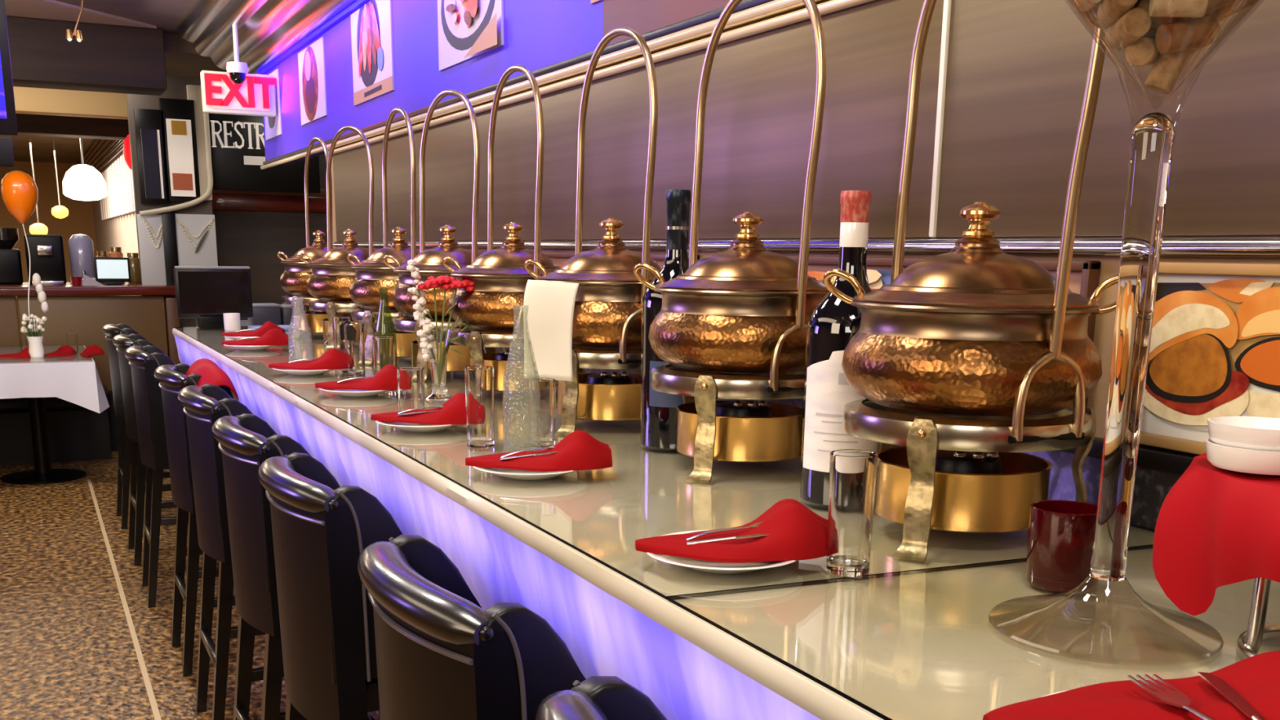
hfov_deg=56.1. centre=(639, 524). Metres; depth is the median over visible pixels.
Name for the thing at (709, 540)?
knife
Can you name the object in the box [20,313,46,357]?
flower vase
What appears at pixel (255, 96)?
exit sign
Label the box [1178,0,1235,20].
cork
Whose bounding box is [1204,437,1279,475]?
ramekin
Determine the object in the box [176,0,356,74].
ceiling
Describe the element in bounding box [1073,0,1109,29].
cork
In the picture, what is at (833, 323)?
wine bottle
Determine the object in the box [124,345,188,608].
bar stool
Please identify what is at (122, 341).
bar stool
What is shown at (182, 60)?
wall
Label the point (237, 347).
plate
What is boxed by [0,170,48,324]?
balloon
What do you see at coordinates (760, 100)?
panel
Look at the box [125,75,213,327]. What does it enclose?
wall partition
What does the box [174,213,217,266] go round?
panel
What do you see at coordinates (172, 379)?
bar stool
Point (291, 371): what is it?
plate
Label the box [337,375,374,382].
fork
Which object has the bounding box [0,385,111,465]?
bench
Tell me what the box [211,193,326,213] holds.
trim
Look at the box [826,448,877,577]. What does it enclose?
tumbler
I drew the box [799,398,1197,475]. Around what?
ledge
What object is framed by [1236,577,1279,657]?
plate stand
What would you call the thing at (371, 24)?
poster
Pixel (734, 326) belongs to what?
chafing dish
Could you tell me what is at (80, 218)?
wall
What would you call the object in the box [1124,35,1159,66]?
cork
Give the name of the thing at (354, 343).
tumbler
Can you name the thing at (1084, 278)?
food picture
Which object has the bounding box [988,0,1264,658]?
martini glass
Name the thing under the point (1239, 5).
cork
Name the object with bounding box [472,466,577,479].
plate
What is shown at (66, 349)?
folded napkin
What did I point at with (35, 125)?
trim
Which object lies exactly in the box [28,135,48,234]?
pendant lamp
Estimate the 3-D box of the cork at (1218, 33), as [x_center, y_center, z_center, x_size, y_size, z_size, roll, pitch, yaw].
[0.470,-0.415,1.023,0.024,0.033,0.045,-5,14,-24]
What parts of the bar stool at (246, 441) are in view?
leg, backrest, leg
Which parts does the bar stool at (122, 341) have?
backrest, leg, leg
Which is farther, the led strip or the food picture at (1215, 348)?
the led strip
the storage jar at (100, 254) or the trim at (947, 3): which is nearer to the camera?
the trim at (947, 3)
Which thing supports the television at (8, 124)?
hanging from the ceiling at (166, 15)
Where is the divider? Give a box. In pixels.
[0,282,180,451]
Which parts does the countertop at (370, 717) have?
foot rail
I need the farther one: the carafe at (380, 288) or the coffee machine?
the coffee machine
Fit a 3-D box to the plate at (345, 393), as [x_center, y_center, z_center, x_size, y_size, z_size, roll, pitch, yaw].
[-0.674,-0.321,2.871,0.181,0.018,0.181,-6,14,-26]
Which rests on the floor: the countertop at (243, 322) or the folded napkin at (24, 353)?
the countertop at (243, 322)
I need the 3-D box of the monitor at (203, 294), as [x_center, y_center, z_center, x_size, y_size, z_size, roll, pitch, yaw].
[-1.813,-0.967,5.099,0.305,0.259,0.105,-6,14,-26]
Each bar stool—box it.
[102,323,138,528]
[112,333,171,565]
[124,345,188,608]
[154,363,218,676]
[177,383,265,719]
[211,413,380,719]
[257,452,402,719]
[357,534,586,719]
[535,675,667,719]
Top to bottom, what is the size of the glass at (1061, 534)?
0.085 m
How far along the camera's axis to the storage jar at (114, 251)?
8.82 m
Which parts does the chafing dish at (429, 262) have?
handle, leg, lid, knob, arch handle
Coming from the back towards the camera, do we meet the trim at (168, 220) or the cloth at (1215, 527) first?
the trim at (168, 220)
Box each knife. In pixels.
[397,409,439,416]
[499,451,558,460]
[686,533,769,545]
[1197,671,1264,719]
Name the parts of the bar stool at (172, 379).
backrest, leg, leg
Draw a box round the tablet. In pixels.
[93,257,131,284]
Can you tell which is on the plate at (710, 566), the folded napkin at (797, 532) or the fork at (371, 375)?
the folded napkin at (797, 532)
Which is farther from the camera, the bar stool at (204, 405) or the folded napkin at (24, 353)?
the folded napkin at (24, 353)
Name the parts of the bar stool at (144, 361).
leg, backrest, leg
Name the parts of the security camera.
stem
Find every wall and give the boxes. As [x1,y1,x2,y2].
[0,33,226,164]
[0,160,97,342]
[89,142,138,257]
[212,154,327,319]
[262,0,1279,532]
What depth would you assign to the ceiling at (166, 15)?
6.55 m
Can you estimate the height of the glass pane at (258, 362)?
0.004 m
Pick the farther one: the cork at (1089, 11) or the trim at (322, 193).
the trim at (322, 193)
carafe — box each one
[288,296,312,361]
[375,288,397,367]
[502,305,541,452]
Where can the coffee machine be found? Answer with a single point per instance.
(46, 251)
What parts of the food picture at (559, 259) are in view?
frame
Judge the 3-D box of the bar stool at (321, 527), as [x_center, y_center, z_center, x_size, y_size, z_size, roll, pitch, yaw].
[-0.498,0.374,2.399,0.440,1.018,0.426,-6,15,-28]
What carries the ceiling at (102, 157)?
attached to the wall at (121, 231)
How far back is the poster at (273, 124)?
6.47 m
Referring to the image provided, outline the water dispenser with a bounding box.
[68,233,95,284]
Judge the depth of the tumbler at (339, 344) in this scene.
3.55 m
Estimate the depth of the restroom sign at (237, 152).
8.89 m
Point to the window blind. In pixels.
(119, 200)
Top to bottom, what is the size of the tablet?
0.190 m
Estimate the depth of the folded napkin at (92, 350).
7.26 m
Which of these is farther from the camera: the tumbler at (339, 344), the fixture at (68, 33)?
the fixture at (68, 33)
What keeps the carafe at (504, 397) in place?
on the glass pane at (258, 362)
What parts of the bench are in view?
seat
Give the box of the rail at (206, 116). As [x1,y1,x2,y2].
[139,112,213,216]
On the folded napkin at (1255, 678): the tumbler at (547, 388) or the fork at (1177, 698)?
the fork at (1177, 698)
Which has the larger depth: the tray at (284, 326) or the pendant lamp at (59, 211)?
the pendant lamp at (59, 211)
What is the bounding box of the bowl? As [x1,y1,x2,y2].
[1064,0,1264,134]
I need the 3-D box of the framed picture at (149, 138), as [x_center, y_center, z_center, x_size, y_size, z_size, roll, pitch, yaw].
[-3.404,-2.569,8.377,0.193,0.632,0.059,-6,14,-26]
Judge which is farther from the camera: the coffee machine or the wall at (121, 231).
the wall at (121, 231)
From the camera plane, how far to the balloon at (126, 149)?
9.63 m
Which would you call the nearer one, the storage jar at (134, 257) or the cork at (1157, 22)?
the cork at (1157, 22)
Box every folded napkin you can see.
[0,346,31,357]
[44,345,76,355]
[80,344,103,355]
[221,321,285,337]
[221,328,292,345]
[268,348,346,369]
[315,364,398,390]
[370,392,466,424]
[465,430,612,471]
[635,498,827,562]
[982,650,1279,719]
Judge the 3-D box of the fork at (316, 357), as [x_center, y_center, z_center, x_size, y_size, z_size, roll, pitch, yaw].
[-0.910,-0.458,3.318,0.121,0.022,0.019,-3,13,-15]
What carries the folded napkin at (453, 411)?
on the plate at (409, 427)
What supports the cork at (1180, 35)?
in the martini glass at (1152, 140)
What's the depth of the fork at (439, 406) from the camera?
2.32 m
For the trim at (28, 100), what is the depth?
8.66 m
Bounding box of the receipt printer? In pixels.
[248,302,281,325]
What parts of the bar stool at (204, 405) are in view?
leg, backrest, leg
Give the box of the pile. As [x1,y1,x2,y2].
[81,274,103,285]
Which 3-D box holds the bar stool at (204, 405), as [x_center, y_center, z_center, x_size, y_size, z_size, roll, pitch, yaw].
[-1.103,0.100,3.570,0.440,1.018,0.426,-6,14,-26]
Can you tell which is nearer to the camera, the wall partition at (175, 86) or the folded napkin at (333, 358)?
the folded napkin at (333, 358)
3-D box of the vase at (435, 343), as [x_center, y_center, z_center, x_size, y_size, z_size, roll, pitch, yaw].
[-0.437,-0.450,2.774,0.192,0.319,0.072,-2,13,-10]
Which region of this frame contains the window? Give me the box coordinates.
[103,155,135,220]
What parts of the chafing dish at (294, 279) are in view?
handle, leg, lid, leg, fuel burner, arch handle, knob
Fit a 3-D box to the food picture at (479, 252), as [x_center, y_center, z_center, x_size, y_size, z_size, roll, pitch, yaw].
[-0.607,-0.794,3.995,0.026,0.232,1.020,-6,14,-26]
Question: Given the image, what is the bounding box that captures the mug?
[222,312,240,330]
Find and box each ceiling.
[4,0,195,35]
[78,119,128,171]
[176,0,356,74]
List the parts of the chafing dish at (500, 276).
handle, leg, leg, lid, vent knob, fuel burner, knob, arch handle, vent knob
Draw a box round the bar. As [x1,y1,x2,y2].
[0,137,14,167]
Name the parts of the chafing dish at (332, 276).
handle, leg, lid, knob, arch handle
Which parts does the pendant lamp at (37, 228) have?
stem, lamp shade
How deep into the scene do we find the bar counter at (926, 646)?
1.31 m
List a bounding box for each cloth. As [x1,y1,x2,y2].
[185,358,238,399]
[1152,452,1279,616]
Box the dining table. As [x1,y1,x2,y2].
[0,397,86,484]
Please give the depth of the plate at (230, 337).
4.42 m
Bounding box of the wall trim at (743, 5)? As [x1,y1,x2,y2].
[262,0,773,164]
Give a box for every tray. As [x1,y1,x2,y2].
[31,280,64,284]
[247,324,293,330]
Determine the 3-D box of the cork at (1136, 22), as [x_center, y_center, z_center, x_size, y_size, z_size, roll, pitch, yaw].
[0.409,-0.416,1.008,0.024,0.028,0.043,1,13,0]
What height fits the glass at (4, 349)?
0.008 m
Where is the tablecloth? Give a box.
[0,345,109,413]
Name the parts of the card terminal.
lid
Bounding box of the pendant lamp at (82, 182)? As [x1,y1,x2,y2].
[62,137,107,200]
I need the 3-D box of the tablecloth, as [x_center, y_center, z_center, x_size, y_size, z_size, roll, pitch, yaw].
[-4.159,-0.856,7.148,1.758,0.290,1.415,-6,14,-26]
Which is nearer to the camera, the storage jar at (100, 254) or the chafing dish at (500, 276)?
the chafing dish at (500, 276)
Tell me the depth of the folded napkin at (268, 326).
4.44 m
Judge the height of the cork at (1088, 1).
0.039 m
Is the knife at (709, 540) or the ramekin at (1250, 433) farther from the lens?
the knife at (709, 540)
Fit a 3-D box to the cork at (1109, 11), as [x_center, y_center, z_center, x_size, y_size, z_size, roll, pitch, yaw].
[0.398,-0.434,0.998,0.024,0.032,0.045,2,13,5]
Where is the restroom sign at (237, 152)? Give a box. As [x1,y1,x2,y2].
[208,113,319,192]
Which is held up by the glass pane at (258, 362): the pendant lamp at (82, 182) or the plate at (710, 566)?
the plate at (710, 566)
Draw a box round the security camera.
[226,24,248,84]
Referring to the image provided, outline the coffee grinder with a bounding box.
[0,227,22,284]
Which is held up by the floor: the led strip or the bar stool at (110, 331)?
the bar stool at (110, 331)
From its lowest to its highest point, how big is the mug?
0.070 m
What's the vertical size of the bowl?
0.354 m
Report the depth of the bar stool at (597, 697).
1.14 m
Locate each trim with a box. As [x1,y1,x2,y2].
[13,86,128,119]
[15,113,128,140]
[160,210,178,284]
[186,84,212,200]
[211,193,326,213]
[212,188,326,196]
[328,149,337,248]
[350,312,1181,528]
[928,0,951,237]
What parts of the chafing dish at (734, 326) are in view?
handle, leg, leg, vent knob, lid, fuel burner, knob, vent knob, arch handle, vent knob, handle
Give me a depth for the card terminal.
5.98 m
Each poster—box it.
[264,68,281,140]
[297,36,327,125]
[350,0,394,106]
[437,0,503,71]
[590,0,601,4]
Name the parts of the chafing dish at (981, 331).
handle, leg, leg, vent knob, fuel burner, lid, vent knob, knob, vent knob, arch handle, leg, handle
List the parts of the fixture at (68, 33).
stem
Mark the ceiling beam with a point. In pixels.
(109, 58)
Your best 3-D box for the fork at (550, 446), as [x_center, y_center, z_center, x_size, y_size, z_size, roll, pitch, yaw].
[-0.156,-0.117,1.864,0.121,0.022,0.019,-3,13,-15]
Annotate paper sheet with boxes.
[523,280,578,381]
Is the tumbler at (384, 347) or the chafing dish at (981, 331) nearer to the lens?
the chafing dish at (981, 331)
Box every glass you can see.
[0,343,93,364]
[22,333,32,348]
[66,333,78,353]
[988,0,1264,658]
[1025,499,1097,592]
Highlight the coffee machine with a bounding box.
[23,234,66,284]
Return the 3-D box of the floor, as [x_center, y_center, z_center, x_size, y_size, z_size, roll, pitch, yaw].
[-3.856,-0.394,7.976,6.200,0.053,22.500,-6,14,-26]
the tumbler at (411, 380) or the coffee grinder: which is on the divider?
the coffee grinder
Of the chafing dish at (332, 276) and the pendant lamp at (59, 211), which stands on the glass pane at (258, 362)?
the chafing dish at (332, 276)
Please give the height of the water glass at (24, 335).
0.121 m
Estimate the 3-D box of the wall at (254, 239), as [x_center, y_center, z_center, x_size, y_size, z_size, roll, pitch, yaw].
[-2.520,-2.114,9.641,1.840,2.600,0.100,-6,14,-26]
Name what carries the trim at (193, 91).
attached to the wall partition at (175, 86)
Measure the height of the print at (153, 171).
0.461 m
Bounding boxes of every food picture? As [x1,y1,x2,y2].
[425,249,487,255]
[542,252,699,269]
[785,255,1101,408]
[1138,262,1279,454]
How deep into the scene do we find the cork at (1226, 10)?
1.00 m
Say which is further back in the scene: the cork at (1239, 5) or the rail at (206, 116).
the rail at (206, 116)
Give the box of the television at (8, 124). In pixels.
[0,0,17,136]
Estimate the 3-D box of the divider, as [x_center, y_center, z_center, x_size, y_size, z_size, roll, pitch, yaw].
[-5.017,-1.055,8.153,3.600,1.135,1.080,-6,14,-26]
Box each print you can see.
[140,128,165,198]
[165,118,195,196]
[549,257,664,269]
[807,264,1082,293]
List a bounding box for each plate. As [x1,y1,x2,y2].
[223,344,275,350]
[224,335,258,339]
[272,368,333,375]
[319,387,389,396]
[375,420,458,431]
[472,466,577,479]
[646,529,797,573]
[1041,689,1069,697]
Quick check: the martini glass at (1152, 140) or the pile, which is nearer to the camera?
the martini glass at (1152, 140)
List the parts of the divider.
panel, cap rail, panel, panel, post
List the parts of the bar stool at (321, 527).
leg, backrest, seat frame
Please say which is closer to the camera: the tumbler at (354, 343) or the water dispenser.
the tumbler at (354, 343)
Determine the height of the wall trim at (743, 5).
0.019 m
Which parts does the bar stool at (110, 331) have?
backrest, leg, leg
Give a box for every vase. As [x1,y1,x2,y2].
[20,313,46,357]
[406,259,474,400]
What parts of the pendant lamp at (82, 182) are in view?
cord, lamp shade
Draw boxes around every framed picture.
[133,108,170,204]
[158,97,199,202]
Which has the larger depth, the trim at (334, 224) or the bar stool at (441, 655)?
the trim at (334, 224)
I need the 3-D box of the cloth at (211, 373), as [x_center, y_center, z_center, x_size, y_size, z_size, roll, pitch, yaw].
[-1.440,-0.459,4.011,0.170,0.175,0.500,-6,14,-26]
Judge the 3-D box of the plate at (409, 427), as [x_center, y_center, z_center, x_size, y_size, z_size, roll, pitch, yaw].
[-0.423,-0.197,2.341,0.181,0.018,0.181,-6,14,-26]
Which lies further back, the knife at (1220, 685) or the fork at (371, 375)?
the fork at (371, 375)
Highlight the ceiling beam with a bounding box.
[6,15,166,95]
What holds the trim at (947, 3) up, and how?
attached to the wall at (538, 34)
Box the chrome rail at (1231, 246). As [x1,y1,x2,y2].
[333,236,1279,257]
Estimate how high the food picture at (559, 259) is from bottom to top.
0.232 m
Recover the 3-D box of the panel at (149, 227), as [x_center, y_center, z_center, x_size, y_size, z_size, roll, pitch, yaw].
[-3.447,-1.947,8.520,0.195,0.500,0.046,-6,14,-26]
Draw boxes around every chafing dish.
[276,137,351,339]
[298,125,394,349]
[346,107,419,365]
[382,89,505,382]
[442,64,560,391]
[524,26,661,435]
[633,0,836,482]
[823,0,1118,561]
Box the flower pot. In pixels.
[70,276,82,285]
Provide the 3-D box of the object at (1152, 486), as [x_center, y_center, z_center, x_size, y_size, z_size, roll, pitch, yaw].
[0.433,-0.144,2.029,0.015,0.084,8.200,-6,14,-26]
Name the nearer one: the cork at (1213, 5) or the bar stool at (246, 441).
the cork at (1213, 5)
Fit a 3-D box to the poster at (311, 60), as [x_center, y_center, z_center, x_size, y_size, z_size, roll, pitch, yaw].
[-1.551,-2.087,5.670,0.007,0.335,0.550,-6,14,-26]
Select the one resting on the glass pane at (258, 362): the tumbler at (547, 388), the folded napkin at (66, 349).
the tumbler at (547, 388)
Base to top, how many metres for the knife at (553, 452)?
0.018 m
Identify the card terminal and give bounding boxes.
[280,304,294,324]
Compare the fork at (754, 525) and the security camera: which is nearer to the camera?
the fork at (754, 525)
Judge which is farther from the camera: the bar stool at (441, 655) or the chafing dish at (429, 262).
the chafing dish at (429, 262)
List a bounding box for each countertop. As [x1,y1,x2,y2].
[240,320,248,326]
[367,711,378,719]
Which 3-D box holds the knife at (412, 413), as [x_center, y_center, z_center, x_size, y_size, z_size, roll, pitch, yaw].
[-0.404,-0.217,2.308,0.125,0.018,0.010,1,13,1]
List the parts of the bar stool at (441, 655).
backrest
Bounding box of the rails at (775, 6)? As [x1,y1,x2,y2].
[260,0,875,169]
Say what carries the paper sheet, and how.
hanging from the chafing dish at (606, 326)
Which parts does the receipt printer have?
lid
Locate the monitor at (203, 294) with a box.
[173,266,253,328]
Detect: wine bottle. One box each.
[640,189,691,451]
[800,190,879,508]
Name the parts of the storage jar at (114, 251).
lid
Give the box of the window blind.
[99,155,135,220]
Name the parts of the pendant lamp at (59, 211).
stem, lamp shade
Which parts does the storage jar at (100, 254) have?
lid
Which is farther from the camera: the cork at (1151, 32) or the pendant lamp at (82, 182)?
the pendant lamp at (82, 182)
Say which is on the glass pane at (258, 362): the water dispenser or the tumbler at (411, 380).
the tumbler at (411, 380)
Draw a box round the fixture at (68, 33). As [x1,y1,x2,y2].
[65,0,83,41]
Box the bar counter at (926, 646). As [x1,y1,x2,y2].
[172,328,1279,719]
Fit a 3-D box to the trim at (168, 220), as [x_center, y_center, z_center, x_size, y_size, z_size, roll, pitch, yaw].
[-3.351,-1.947,8.567,0.089,0.575,0.050,-6,14,-26]
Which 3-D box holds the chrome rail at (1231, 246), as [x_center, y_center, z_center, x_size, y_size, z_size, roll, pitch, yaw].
[0.441,-0.450,1.938,0.027,0.023,8.160,-6,14,-26]
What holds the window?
in the wall at (121, 231)
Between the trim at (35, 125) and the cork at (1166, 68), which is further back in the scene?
the trim at (35, 125)
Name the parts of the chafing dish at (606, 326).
handle, leg, leg, lid, vent knob, fuel burner, knob, vent knob, arch handle, vent knob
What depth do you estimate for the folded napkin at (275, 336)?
4.06 m
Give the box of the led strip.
[257,0,370,75]
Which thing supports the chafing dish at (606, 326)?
on the glass pane at (258, 362)
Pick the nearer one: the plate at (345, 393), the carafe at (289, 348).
the plate at (345, 393)
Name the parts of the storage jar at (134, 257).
lid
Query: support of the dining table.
on the floor
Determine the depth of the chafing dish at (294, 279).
4.59 m
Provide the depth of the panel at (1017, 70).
1.61 m
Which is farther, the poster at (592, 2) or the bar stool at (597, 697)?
the poster at (592, 2)
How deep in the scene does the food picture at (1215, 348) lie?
1.47 m
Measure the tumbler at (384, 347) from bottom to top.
0.131 m
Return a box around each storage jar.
[96,251,108,283]
[108,247,124,283]
[126,253,141,283]
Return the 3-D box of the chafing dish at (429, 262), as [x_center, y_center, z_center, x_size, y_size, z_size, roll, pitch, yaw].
[-0.527,-0.779,3.242,0.348,0.750,0.330,10,16,36]
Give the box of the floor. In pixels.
[0,342,378,719]
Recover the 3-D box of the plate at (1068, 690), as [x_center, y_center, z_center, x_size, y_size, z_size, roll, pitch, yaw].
[0.361,0.155,0.843,0.181,0.018,0.181,-6,14,-26]
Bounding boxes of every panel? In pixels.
[137,213,166,284]
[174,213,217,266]
[333,0,943,241]
[935,0,1279,237]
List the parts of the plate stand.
leg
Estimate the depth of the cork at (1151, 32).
1.03 m
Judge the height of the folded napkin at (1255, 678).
0.045 m
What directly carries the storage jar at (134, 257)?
on the divider
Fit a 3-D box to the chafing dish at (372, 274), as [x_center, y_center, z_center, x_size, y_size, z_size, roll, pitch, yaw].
[-0.744,-0.877,3.662,0.330,0.750,0.348,-12,18,-43]
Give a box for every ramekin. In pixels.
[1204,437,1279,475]
[1207,415,1279,451]
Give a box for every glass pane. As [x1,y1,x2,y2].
[173,325,1155,599]
[667,545,1152,719]
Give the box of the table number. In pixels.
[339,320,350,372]
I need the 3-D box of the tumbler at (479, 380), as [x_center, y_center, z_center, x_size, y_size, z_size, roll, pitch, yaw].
[-0.283,-0.208,2.123,0.052,0.141,0.052,-6,14,-26]
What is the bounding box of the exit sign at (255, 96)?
[200,70,276,116]
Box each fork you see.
[288,357,318,363]
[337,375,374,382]
[398,405,444,413]
[501,444,554,457]
[684,521,762,540]
[1127,674,1215,719]
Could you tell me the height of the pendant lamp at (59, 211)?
0.877 m
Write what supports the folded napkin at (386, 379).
on the plate at (345, 393)
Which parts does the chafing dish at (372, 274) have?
handle, leg, lid, leg, knob, arch handle, fuel burner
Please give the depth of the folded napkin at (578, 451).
1.83 m
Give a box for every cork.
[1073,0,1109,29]
[1085,0,1102,3]
[1097,0,1137,26]
[1104,7,1151,50]
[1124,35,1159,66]
[1133,0,1179,31]
[1142,28,1156,36]
[1144,48,1192,93]
[1148,0,1208,17]
[1155,14,1217,53]
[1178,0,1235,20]
[1190,14,1220,54]
[1206,1,1235,18]
[1216,0,1260,21]
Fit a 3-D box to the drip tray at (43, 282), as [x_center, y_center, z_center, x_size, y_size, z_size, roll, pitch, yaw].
[-4.101,-1.678,8.312,0.200,0.030,0.090,-6,14,-26]
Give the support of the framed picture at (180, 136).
attached to the wall partition at (175, 86)
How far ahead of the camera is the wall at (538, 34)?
3.45 m
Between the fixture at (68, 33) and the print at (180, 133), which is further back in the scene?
the print at (180, 133)
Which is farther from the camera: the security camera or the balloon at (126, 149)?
the balloon at (126, 149)
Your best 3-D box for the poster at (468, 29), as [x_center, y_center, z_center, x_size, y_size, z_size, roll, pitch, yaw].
[-0.535,-1.619,3.689,0.021,0.350,0.600,-6,14,-26]
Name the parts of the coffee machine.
spout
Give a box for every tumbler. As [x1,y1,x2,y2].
[332,316,351,353]
[343,323,364,376]
[372,336,395,391]
[396,367,424,411]
[464,365,493,448]
[528,377,555,448]
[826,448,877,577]

